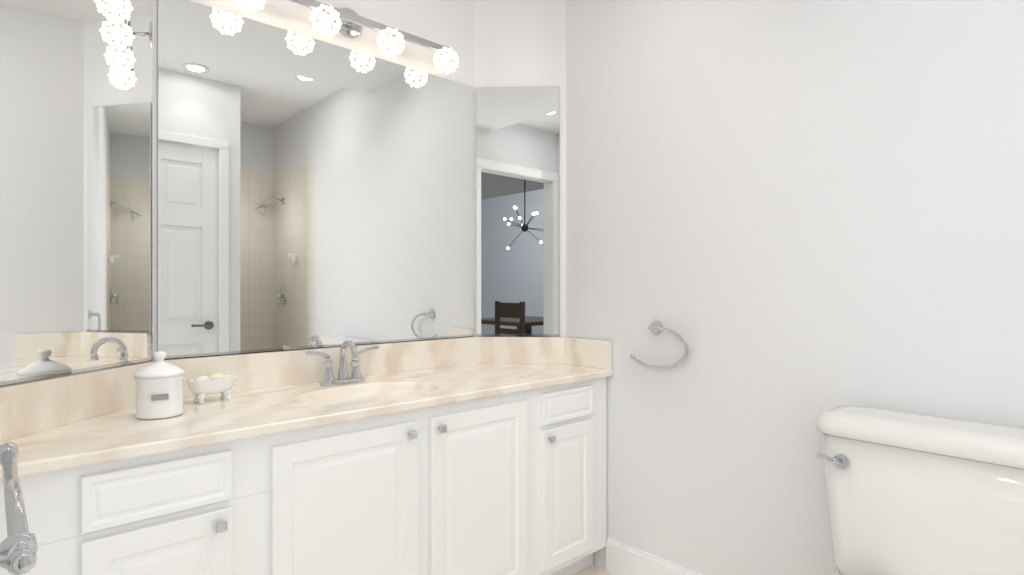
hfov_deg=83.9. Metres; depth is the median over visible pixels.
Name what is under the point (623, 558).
baseboard
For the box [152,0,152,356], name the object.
wall
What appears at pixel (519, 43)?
wall
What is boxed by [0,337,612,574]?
bathroom vanity
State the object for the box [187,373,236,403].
soap dish
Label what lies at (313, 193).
mirror
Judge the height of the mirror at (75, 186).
1.116 m
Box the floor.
[573,563,613,574]
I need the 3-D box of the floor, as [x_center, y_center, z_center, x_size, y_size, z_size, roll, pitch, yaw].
[-0.556,1.225,0.031,8.400,0.100,6.000,0,0,-43]
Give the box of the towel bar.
[0,442,37,574]
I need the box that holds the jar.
[133,351,184,419]
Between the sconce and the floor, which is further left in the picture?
the sconce
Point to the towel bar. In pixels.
(18, 548)
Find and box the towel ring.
[630,321,688,368]
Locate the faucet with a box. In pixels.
[305,339,379,385]
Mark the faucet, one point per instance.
(356, 378)
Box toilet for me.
[816,406,1023,574]
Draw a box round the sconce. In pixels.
[233,0,458,73]
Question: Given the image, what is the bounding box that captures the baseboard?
[606,537,701,574]
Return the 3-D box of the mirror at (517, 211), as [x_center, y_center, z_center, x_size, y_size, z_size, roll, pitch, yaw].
[0.026,-0.339,2.548,0.371,1.116,0.008,0,0,2]
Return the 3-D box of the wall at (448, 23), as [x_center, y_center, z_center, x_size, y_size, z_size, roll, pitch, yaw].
[-0.661,-0.135,2.179,1.322,2.620,0.100,0,0,-43]
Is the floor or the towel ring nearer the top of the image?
the towel ring
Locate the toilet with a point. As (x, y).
(912, 494)
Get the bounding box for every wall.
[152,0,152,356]
[153,0,473,360]
[474,0,565,336]
[566,0,1023,574]
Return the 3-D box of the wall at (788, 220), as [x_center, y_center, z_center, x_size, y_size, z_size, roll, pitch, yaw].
[0.963,-0.135,1.839,0.100,2.620,2.098,0,0,-43]
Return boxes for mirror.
[0,0,152,386]
[158,0,473,359]
[476,86,558,336]
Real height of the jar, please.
0.169 m

